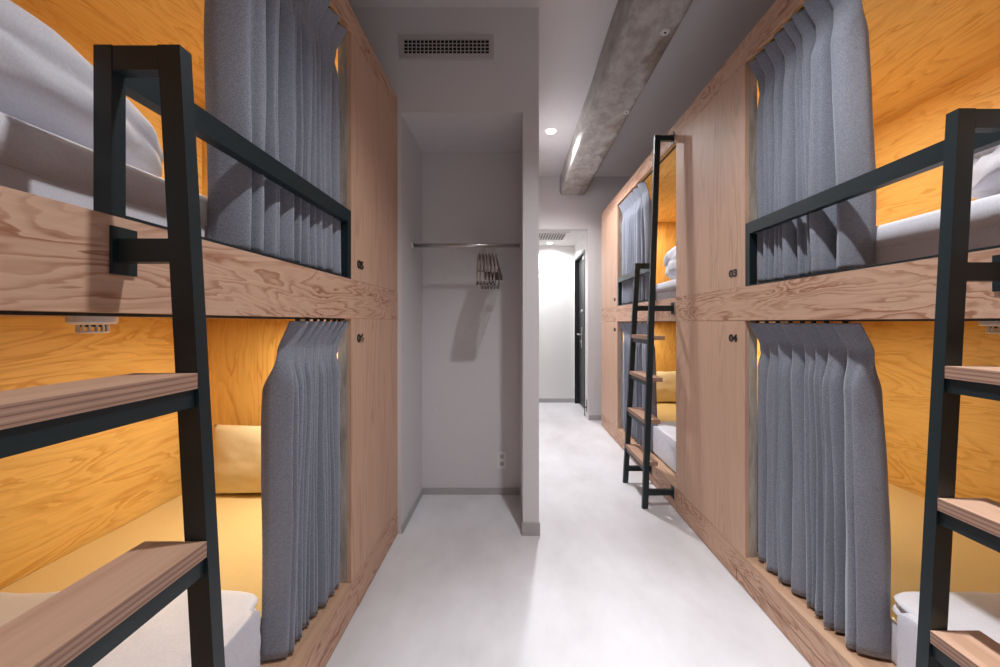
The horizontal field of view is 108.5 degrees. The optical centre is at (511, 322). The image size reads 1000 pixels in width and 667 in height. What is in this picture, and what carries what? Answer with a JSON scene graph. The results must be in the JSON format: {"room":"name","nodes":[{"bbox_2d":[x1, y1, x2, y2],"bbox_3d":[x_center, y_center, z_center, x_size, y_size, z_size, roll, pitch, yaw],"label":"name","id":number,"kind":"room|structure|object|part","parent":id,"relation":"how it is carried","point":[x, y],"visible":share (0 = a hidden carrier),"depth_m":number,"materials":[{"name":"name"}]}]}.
{"room":"dormitory","nodes":[
{"label":"dormitory","id":0,"kind":"room"},
{"bbox_2d":[351,7,538,533],"bbox_3d":[-0.823,-0.292,2.328,1.950,2.985,0.575,0,0,0],"label":"wall","id":1,"kind":"structure","parent":0,"point":[443,105],"depth_m":2.04,"materials":[{"name":"paint"}]},
{"bbox_2d":[401,488,422,533],"bbox_3d":[-0.624,1.177,2.275,0.008,0.045,0.464,0,0,0],"label":"baseboard","id":2,"kind":"structure","parent":1,"relation":"attached to","point":[408,517],"depth_m":2.22,"materials":[{"name":"grey plastic"}]},
{"bbox_2d":[399,34,493,59],"bbox_3d":[-0.369,-1.555,2.034,0.533,0.134,0.012,0,0,0],"label":"air vent","id":3,"kind":"object","parent":1,"relation":"in","point":[411,46],"visible":1,"depth_m":2.03,"materials":[{"name":"grey metal"}]},
{"bbox_2d":[411,242,521,248],"bbox_3d":[-0.283,-0.482,2.260,0.689,0.048,0.048,0,0,0],"label":"rail","id":4,"kind":"object","parent":1,"relation":"attached to","point":[413,245],"visible":1,"depth_m":2.25,"materials":[{"name":"silver metal"}]},
{"bbox_3d":[-0.283,-0.482,2.260,0.681,0.025,0.025,0,0,0],"label":"rod","id":5,"kind":"part","parent":4,"relation":"part of","materials":[{"name":"silver metal"}]},
{"bbox_2d":[476,249,486,288],"bbox_3d":[-0.193,-0.359,2.260,0.035,0.278,0.410,0,0,2],"label":"clothes hanger","id":6,"kind":"object","parent":4,"relation":"hanging from","point":[479,255],"visible":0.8,"depth_m":2.13,"materials":[{"name":"brown metal"}]},
{"bbox_2d":[479,243,489,288],"bbox_3d":[-0.172,-0.359,2.259,0.035,0.278,0.410,0,0,3],"label":"clothes hanger","id":7,"kind":"object","parent":4,"relation":"hanging from","point":[482,254],"visible":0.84,"depth_m":2.14,"materials":[{"name":"brown wood"}]},
{"bbox_2d":[483,243,492,288],"bbox_3d":[-0.151,-0.359,2.260,0.035,0.278,0.410,0,0,2],"label":"clothes hanger","id":8,"kind":"object","parent":4,"relation":"hanging from","point":[485,255],"visible":0.84,"depth_m":2.13,"materials":[{"name":"brown wood"}]},
{"bbox_2d":[486,253,496,288],"bbox_3d":[-0.131,-0.359,2.259,0.035,0.278,0.410,0,0,3],"label":"clothes hanger","id":9,"kind":"object","parent":4,"relation":"hanging from","point":[488,256],"visible":0.84,"depth_m":2.14,"materials":[{"name":"brown wood"}]},
{"bbox_2d":[490,243,498,288],"bbox_3d":[-0.111,-0.359,2.260,0.035,0.278,0.410,0,0,2],"label":"clothes hanger","id":10,"kind":"object","parent":4,"relation":"hanging from","point":[492,255],"visible":0.89,"depth_m":2.16,"materials":[{"name":"brown wood"}]},
{"bbox_2d":[493,243,502,288],"bbox_3d":[-0.090,-0.359,2.260,0.035,0.278,0.410,0,0,2],"label":"clothes hanger","id":11,"kind":"object","parent":4,"relation":"hanging from","point":[496,264],"visible":0.98,"depth_m":2.25,"materials":[{"name":"brown wood"}]},
{"bbox_2d":[422,152,520,487],"bbox_3d":[-0.283,0.005,2.565,0.689,2.390,0.100,0,0,0],"label":"wall","id":12,"kind":"structure","parent":0,"point":[471,334],"depth_m":2.52,"materials":[{"name":"paint"}]},
{"bbox_2d":[423,488,519,494],"bbox_3d":[-0.283,1.177,2.511,0.689,0.045,0.008,0,0,0],"label":"baseboard","id":13,"kind":"structure","parent":12,"relation":"attached to","point":[426,491],"depth_m":2.51,"materials":[{"name":"grey plastic"}]},
{"bbox_2d":[497,452,506,468],"bbox_3d":[-0.071,0.962,2.510,0.067,0.120,0.010,0,0,0],"label":"power outlet","id":14,"kind":"object","parent":12,"relation":"attached to","point":[501,456],"visible":1,"depth_m":2.51,"materials":[{"name":"white plastic"}]},
{"bbox_2d":[521,111,538,522],"bbox_3d":[0.106,-0.292,3.709,0.091,2.985,3.362,0,0,0],"label":"wall partition","id":15,"kind":"structure","parent":0,"point":[530,119],"depth_m":2.03,"materials":[{"name":"paint"}]},
{"bbox_2d":[520,484,539,535],"bbox_3d":[0.106,1.164,3.701,0.103,0.072,3.358,0,0,0],"label":"baseboard","id":16,"kind":"structure","parent":15,"relation":"attached to","point":[528,529],"depth_m":2.02,"materials":[{"name":"grey plastic"}]},
{"bbox_2d":[539,246,573,397],"bbox_3d":[0.643,0.028,5.440,1.183,2.345,0.100,0,0,0],"label":"wall","id":17,"kind":"structure","parent":0,"point":[556,263],"depth_m":5.39,"materials":[{"name":"white paint"}]},
{"bbox_2d":[539,398,574,402],"bbox_3d":[0.543,1.170,5.386,0.783,0.060,0.008,0,0,0],"label":"baseboard","id":18,"kind":"structure","parent":17,"relation":"attached to","point":[541,400],"depth_m":5.38,"materials":[{"name":"grey plastic"}]},
{"bbox_2d":[348,0,775,176],"bbox_3d":[0.197,-1.835,1.260,4.190,0.100,6.520,0,0,0],"label":"ceiling","id":19,"kind":"structure","parent":0,"point":[572,33],"depth_m":2.45,"materials":[{"name":"paint"}]},
{"bbox_2d":[544,128,557,134],"bbox_3d":[0.364,-1.782,3.360,0.122,0.004,0.122,0,0,0],"label":"recessed light","id":20,"kind":"object","parent":19,"relation":"in","point":[550,131],"visible":1,"depth_m":3.36,"materials":[{"name":"white plastic"}]},
{"bbox_2d":[560,0,692,194],"bbox_3d":[0.736,-1.673,1.265,0.305,0.228,6.310,0,0,0],"label":"beam","id":21,"kind":"structure","parent":19,"relation":"attached to","point":[639,32],"depth_m":2.33,"materials":[{"name":"concrete"}]},
{"bbox_2d":[539,231,585,245],"bbox_3d":[0.694,-1.195,5.005,1.083,0.100,0.970,0,0,0],"label":"ceiling","id":22,"kind":"structure","parent":0,"point":[573,237],"depth_m":5.04,"materials":[{"name":"white paint"}]},
{"bbox_2d":[539,232,569,240],"bbox_3d":[0.517,-1.140,4.780,0.435,0.010,0.440,0,0,0],"label":"ceiling vent","id":23,"kind":"object","parent":22,"relation":"in","point":[543,236],"visible":0.83,"depth_m":4.78,"materials":[{"name":"white metal"}]},
{"bbox_2d":[539,233,565,239],"bbox_3d":[0.517,-1.140,4.780,0.355,0.001,0.360,0,0,0],"label":"grille","id":24,"kind":"object","parent":23,"relation":"attached to","point":[542,236],"depth_m":4.79,"materials":[{"name":"white metal"}]},
{"bbox_2d":[325,403,811,666],"bbox_3d":[0.197,1.250,1.795,4.190,0.100,7.590,0,0,0],"label":"floor","id":25,"kind":"structure","parent":0,"point":[607,580],"depth_m":1.62,"materials":[{"name":"white concrete"}]},
{"bbox_2d":[0,0,397,666],"bbox_3d":[-1.201,-0.035,1.093,1.111,2.470,1.886,0,0,0],"label":"bunk bed","id":26,"kind":"object","parent":25,"relation":"on","point":[56,500],"visible":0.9,"depth_m":1.45,"materials":[{"name":"brown wood"}]},
{"bbox_2d":[65,316,118,332],"bbox_3d":[-1.100,0.004,0.945,0.092,0.047,0.092,0,0,0],"label":"smoke detector","id":27,"kind":"object","parent":26,"relation":"attached to","point":[68,319],"visible":0.95,"depth_m":0.92,"materials":[{"name":"white plastic"}]},
{"bbox_2d":[0,112,207,237],"bbox_3d":[-1.253,-0.201,1.088,0.963,0.246,1.836,0,0,0],"label":"mattress","id":28,"kind":"object","parent":26,"relation":"on","point":[34,160],"visible":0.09,"depth_m":0.62,"materials":[{"name":"white fabric"}]},
{"bbox_2d":[0,6,163,176],"bbox_3d":[-1.220,-0.448,0.600,0.864,0.250,0.796,0,0,0],"label":"duvet","id":29,"kind":"object","parent":28,"relation":"on","point":[44,85],"visible":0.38,"depth_m":0.64,"materials":[{"name":"white fabric"}]},
{"bbox_2d":[0,492,261,654],"bbox_3d":[-1.254,0.977,1.088,0.960,0.149,1.836,0,0,0],"label":"mattress","id":30,"kind":"object","parent":26,"relation":"on","point":[239,515],"visible":0.34,"depth_m":1.45,"materials":[{"name":"white fabric"}]},
{"bbox_2d":[0,589,261,666],"bbox_3d":[-1.192,0.928,0.661,0.922,0.226,0.934,0,0,0],"label":"duvet","id":31,"kind":"object","parent":30,"relation":"on","point":[163,640],"visible":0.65,"depth_m":0.98,"materials":[{"name":"white fabric"}]},
{"bbox_2d":[213,425,260,493],"bbox_3d":[-1.300,0.725,1.910,0.601,0.352,0.145,0,0,3],"label":"pillow","id":32,"kind":"object","parent":30,"relation":"on","point":[236,448],"visible":0.41,"depth_m":1.86,"materials":[{"name":"yellow fabric"}]},
{"bbox_2d":[0,44,350,666],"bbox_3d":[-0.570,-0.012,0.830,0.231,2.424,1.249,0,0,-2],"label":"ladder","id":33,"kind":"object","parent":26,"relation":"attached to","point":[82,623],"visible":0.95,"depth_m":0.58,"materials":[{"name":"black metal"}]},
{"bbox_3d":[-0.663,-0.312,0.594,0.029,0.276,0.022,0,0,0],"label":"handrail post","id":34,"kind":"part","parent":33,"relation":"part of","materials":[{"name":"black metal"}]},
{"bbox_3d":[-0.644,-0.117,0.597,0.004,0.078,0.040,0,0,0],"label":"fixing plate","id":35,"kind":"part","parent":33,"relation":"part of","materials":[{"name":"black metal"}]},
{"bbox_3d":[-0.663,-0.423,1.028,0.028,0.050,0.846,0,0,0],"label":"guard rail","id":36,"kind":"part","parent":33,"relation":"part of","materials":[{"name":"black metal"}]},
{"bbox_3d":[-0.663,-0.177,1.028,0.029,0.005,0.845,0,0,0],"label":"rail","id":37,"kind":"part","parent":33,"relation":"part of","materials":[{"name":"black metal"}]},
{"bbox_3d":[-0.665,-0.289,1.437,0.033,0.218,0.029,0,0,0],"label":"post","id":38,"kind":"part","parent":33,"relation":"part of","materials":[{"name":"black metal"}]},
{"bbox_3d":[-0.662,-0.095,1.093,0.032,0.157,1.886,0,0,0],"label":"bed rail","id":39,"kind":"part","parent":26,"relation":"part of","materials":[{"name":"brown wood"}]},
{"bbox_2d":[204,0,346,274],"bbox_3d":[-0.712,-0.677,1.190,0.118,0.984,0.590,0,0,0],"label":"curtain","id":40,"kind":"object","parent":26,"relation":"hanging from","point":[271,77],"visible":0.96,"depth_m":1.05,"materials":[{"name":"grey fabric"}]},
{"bbox_2d":[261,317,347,660],"bbox_3d":[-0.712,0.511,1.288,0.118,1.058,0.388,0,0,0],"label":"curtain","id":41,"kind":"object","parent":26,"relation":"hanging from","point":[300,406],"visible":0.98,"depth_m":1.18,"materials":[{"name":"grey fabric"}]},
{"bbox_3d":[-0.685,-0.670,1.475,0.036,0.993,0.044,0,0,0],"label":"timber post","id":42,"kind":"part","parent":26,"relation":"part of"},
{"bbox_3d":[-0.685,0.518,1.475,0.036,1.065,0.044,0,0,0],"label":"timber post","id":43,"kind":"part","parent":26,"relation":"part of","materials":[{"name":"brown wood"}]},
{"bbox_3d":[-0.646,0.067,1.537,0.002,0.036,0.062,0,0,0],"label":"number plate","id":44,"kind":"part","parent":26,"relation":"part of","materials":[{"name":"black"}]},
{"bbox_3d":[-0.646,-0.245,1.536,0.002,0.035,0.061,0,0,0],"label":"number plate","id":45,"kind":"part","parent":26,"relation":"part of","materials":[{"name":"black"}]},
{"bbox_3d":[-0.657,-0.671,1.744,0.018,0.994,0.584,0,0,0],"label":"panel","id":46,"kind":"part","parent":26,"relation":"part of","materials":[{"name":"brown wood"}]},
{"bbox_3d":[-0.657,0.518,1.744,0.018,1.066,0.584,0,0,0],"label":"panel","id":47,"kind":"part","parent":26,"relation":"part of","materials":[{"name":"brown wood"}]},
{"bbox_2d":[601,123,750,509],"bbox_3d":[1.595,-0.035,3.240,1.111,2.470,1.905,0,0,0],"label":"bunk bed","id":48,"kind":"object","parent":25,"relation":"on","point":[612,337],"visible":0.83,"depth_m":3.69,"materials":[{"name":"brown wood"}]},
{"bbox_3d":[1.051,-0.660,3.876,0.018,1.000,0.632,0,0,0],"label":"panel","id":49,"kind":"part","parent":48,"relation":"part of","materials":[{"name":"brown wood"}]},
{"bbox_3d":[1.051,0.521,3.876,0.018,1.059,0.632,0,0,0],"label":"panel","id":50,"kind":"part","parent":48,"relation":"part of","materials":[{"name":"brown wood"}]},
{"bbox_3d":[1.079,-0.659,3.583,0.036,0.999,0.044,0,0,0],"label":"timber post","id":51,"kind":"part","parent":48,"relation":"part of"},
{"bbox_3d":[1.079,0.522,3.583,0.036,1.058,0.044,0,0,0],"label":"timber post","id":52,"kind":"part","parent":48,"relation":"part of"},
{"bbox_2d":[619,181,651,304],"bbox_3d":[1.106,-0.666,3.250,0.118,0.990,0.682,0,0,0],"label":"curtain","id":53,"kind":"object","parent":48,"relation":"hanging from","point":[636,208],"visible":0.88,"depth_m":3.09,"materials":[{"name":"grey fabric"}]},
{"bbox_2d":[619,322,657,451],"bbox_3d":[1.106,0.515,3.227,0.118,1.051,0.734,0,0,0],"label":"curtain","id":54,"kind":"object","parent":48,"relation":"hanging from","point":[637,430],"visible":0.6,"depth_m":3.07,"materials":[{"name":"grey fabric"}]},
{"bbox_3d":[1.056,-0.084,3.240,0.032,0.150,1.905,0,0,0],"label":"bed rail","id":55,"kind":"part","parent":48,"relation":"part of","materials":[{"name":"brown wood"}]},
{"bbox_2d":[618,131,673,508],"bbox_3d":[0.959,-0.012,2.936,0.241,2.424,1.252,0,0,2],"label":"ladder","id":56,"kind":"object","parent":48,"relation":"attached to","point":[641,455],"visible":0.98,"depth_m":2.33,"materials":[{"name":"black metal"}]},
{"bbox_3d":[1.060,-0.278,3.545,0.033,0.224,0.029,0,0,0],"label":"post","id":57,"kind":"part","parent":56,"relation":"part of","materials":[{"name":"black metal"}]},
{"bbox_3d":[1.057,-0.415,3.135,0.028,0.050,0.848,0,0,0],"label":"guard rail","id":58,"kind":"part","parent":56,"relation":"part of","materials":[{"name":"black metal"}]},
{"bbox_2d":[656,279,675,299],"bbox_3d":[1.647,-0.191,3.235,0.962,0.240,1.855,0,0,0],"label":"mattress","id":59,"kind":"object","parent":48,"relation":"on","point":[665,290],"visible":0.15,"depth_m":2.73,"materials":[{"name":"white fabric"}]},
{"bbox_2d":[662,247,675,276],"bbox_3d":[1.616,-0.467,2.667,0.883,0.311,0.681,0,0,0],"label":"pillow","id":60,"kind":"object","parent":59,"relation":"on","point":[669,259],"visible":0.09,"depth_m":2.70,"materials":[{"name":"white fabric"}]},
{"bbox_2d":[657,402,675,422],"bbox_3d":[1.648,0.977,3.235,0.960,0.148,1.855,0,0,0],"label":"mattress","id":61,"kind":"object","parent":48,"relation":"on","point":[666,411],"visible":0.1,"depth_m":3.62,"materials":[{"name":"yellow fabric"}]},
{"bbox_2d":[653,422,675,472],"bbox_3d":[1.587,0.919,2.643,0.923,0.244,0.624,0,0,0],"label":"duvet","id":62,"kind":"object","parent":61,"relation":"on","point":[664,434],"visible":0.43,"depth_m":2.68,"materials":[{"name":"white fabric"}]},
{"bbox_2d":[656,371,675,401],"bbox_3d":[1.730,0.725,4.058,0.601,0.352,0.146,0,0,-3],"label":"pillow","id":63,"kind":"object","parent":61,"relation":"on","point":[666,390],"visible":0.34,"depth_m":4.00,"materials":[{"name":"yellow fabric"}]},
{"bbox_2d":[676,0,999,666],"bbox_3d":[1.595,-0.035,1.334,1.111,2.470,1.904,0,0,0],"label":"bunk bed","id":64,"kind":"object","parent":25,"relation":"on","point":[930,60],"visible":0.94,"depth_m":1.69,"materials":[{"name":"brown wood"}]},
{"bbox_3d":[1.051,-0.660,1.948,0.018,1.000,0.676,0,0,0],"label":"panel","id":65,"kind":"part","parent":64,"relation":"part of","materials":[{"name":"brown wood"}]},
{"bbox_3d":[1.051,0.521,1.948,0.018,1.059,0.676,0,0,0],"label":"panel","id":66,"kind":"part","parent":64,"relation":"part of","materials":[{"name":"brown wood"}]},
{"bbox_3d":[1.040,0.074,1.695,0.002,0.035,0.063,0,0,0],"label":"number plate","id":67,"kind":"part","parent":64,"relation":"part of","materials":[{"name":"black"}]},
{"bbox_3d":[1.040,-0.231,1.696,0.002,0.035,0.060,0,0,0],"label":"number plate","id":68,"kind":"part","parent":64,"relation":"part of","materials":[{"name":"black"}]},
{"bbox_3d":[1.079,-0.659,1.633,0.036,0.999,0.044,0,0,0],"label":"timber post","id":69,"kind":"part","parent":64,"relation":"part of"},
{"bbox_3d":[1.079,0.522,1.633,0.036,1.058,0.044,0,0,0],"label":"timber post","id":70,"kind":"part","parent":64,"relation":"part of","materials":[{"name":"brown wood"}]},
{"bbox_2d":[749,0,876,282],"bbox_3d":[1.106,-0.666,1.394,0.118,0.990,0.501,0,0,0],"label":"curtain","id":71,"kind":"object","parent":64,"relation":"hanging from","point":[815,131],"visible":0.94,"depth_m":1.27,"materials":[{"name":"grey fabric"}]},
{"bbox_2d":[749,319,890,658],"bbox_3d":[1.106,0.514,1.373,0.118,1.051,0.546,0,0,0],"label":"curtain","id":72,"kind":"object","parent":64,"relation":"hanging from","point":[823,509],"visible":1,"depth_m":1.22,"materials":[{"name":"grey fabric"}]},
{"bbox_3d":[1.056,-0.084,1.334,0.032,0.150,1.904,0,0,0],"label":"bed rail","id":73,"kind":"part","parent":64,"relation":"part of","materials":[{"name":"brown wood"}]},
{"bbox_2d":[745,108,999,666],"bbox_3d":[0.959,-0.012,0.989,0.241,2.424,1.247,0,0,2],"label":"ladder","id":74,"kind":"object","parent":64,"relation":"attached to","point":[968,131],"visible":0.99,"depth_m":0.74,"materials":[{"name":"black metal"}]},
{"bbox_3d":[1.060,-0.278,1.595,0.033,0.224,0.029,0,0,0],"label":"post","id":75,"kind":"part","parent":74,"relation":"part of","materials":[{"name":"black metal"}]},
{"bbox_3d":[1.057,-0.415,1.187,0.028,0.050,0.844,0,0,0],"label":"guard rail","id":76,"kind":"part","parent":74,"relation":"part of","materials":[{"name":"black metal"}]},
{"bbox_3d":[1.058,-0.163,1.188,0.029,0.005,0.843,0,0,0],"label":"rail","id":77,"kind":"part","parent":74,"relation":"part of","materials":[{"name":"black metal"}]},
{"bbox_3d":[1.038,-0.105,0.757,0.004,0.078,0.040,0,0,0],"label":"fixing plate","id":78,"kind":"part","parent":74,"relation":"part of","materials":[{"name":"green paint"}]},
{"bbox_2d":[757,194,999,282],"bbox_3d":[1.647,-0.191,1.329,0.962,0.240,1.855,0,0,0],"label":"mattress","id":79,"kind":"object","parent":64,"relation":"on","point":[917,236],"visible":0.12,"depth_m":1.02,"materials":[{"name":"white fabric"}]},
{"bbox_2d":[971,145,999,198],"bbox_3d":[1.602,-0.459,0.748,0.910,0.296,0.681,0,0,0],"label":"duvet","id":80,"kind":"object","parent":79,"relation":"on","point":[986,163],"visible":0.3,"depth_m":0.91,"materials":[{"name":"white fabric"}]},
{"bbox_2d":[888,483,999,663],"bbox_3d":[1.648,0.977,1.329,0.960,0.148,1.855,0,0,0],"label":"mattress","id":81,"kind":"object","parent":64,"relation":"on","point":[975,567],"visible":0.16,"depth_m":1.37,"materials":[{"name":"white fabric"}]},
{"bbox_2d":[894,591,999,666],"bbox_3d":[1.585,0.931,0.775,0.921,0.220,0.700,0,0,0],"label":"duvet","id":82,"kind":"object","parent":81,"relation":"on","point":[968,610],"visible":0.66,"depth_m":1.04,"materials":[{"name":"white fabric"}]},
{"bbox_2d":[978,318,999,333],"bbox_3d":[1.530,0.011,1.125,0.092,0.047,0.092,0,0,0],"label":"smoke detector","id":83,"kind":"object","parent":64,"relation":"attached to","point":[980,323],"visible":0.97,"depth_m":1.12,"materials":[{"name":"white plastic"}]},
{"bbox_2d":[574,232,585,416],"bbox_3d":[1.035,0.028,4.955,0.200,2.345,0.870,0,0,0],"label":"wall","id":84,"kind":"structure","parent":0,"point":[580,246],"depth_m":4.84,"materials":[{"name":"white paint"}]},
{"bbox_2d":[575,250,584,415],"bbox_3d":[0.983,0.135,4.973,0.144,2.130,0.745,0,0,0],"label":"door","id":85,"kind":"structure","parent":84,"relation":"in","point":[580,260],"depth_m":5.20,"materials":[{"name":"black metal"}]},
{"bbox_3d":[0.984,0.215,5.060,0.012,0.290,0.050,0,0,0],"label":"handle plate","id":86,"kind":"part","parent":85,"relation":"part of","materials":[{"name":"silver metal"}]},
{"bbox_2d":[539,177,630,419],"bbox_3d":[1.172,-0.292,4.470,2.040,2.985,0.100,0,0,0],"label":"wall","id":87,"kind":"structure","parent":0,"point":[557,212],"depth_m":4.42,"materials":[{"name":"paint"}]},
{"bbox_2d":[589,415,600,419],"bbox_3d":[1.091,1.170,4.416,0.302,0.060,0.008,0,0,0],"label":"baseboard","id":88,"kind":"structure","parent":87,"relation":"attached to","point":[591,417],"depth_m":4.41,"materials":[{"name":"grey plastic"}]}
]}

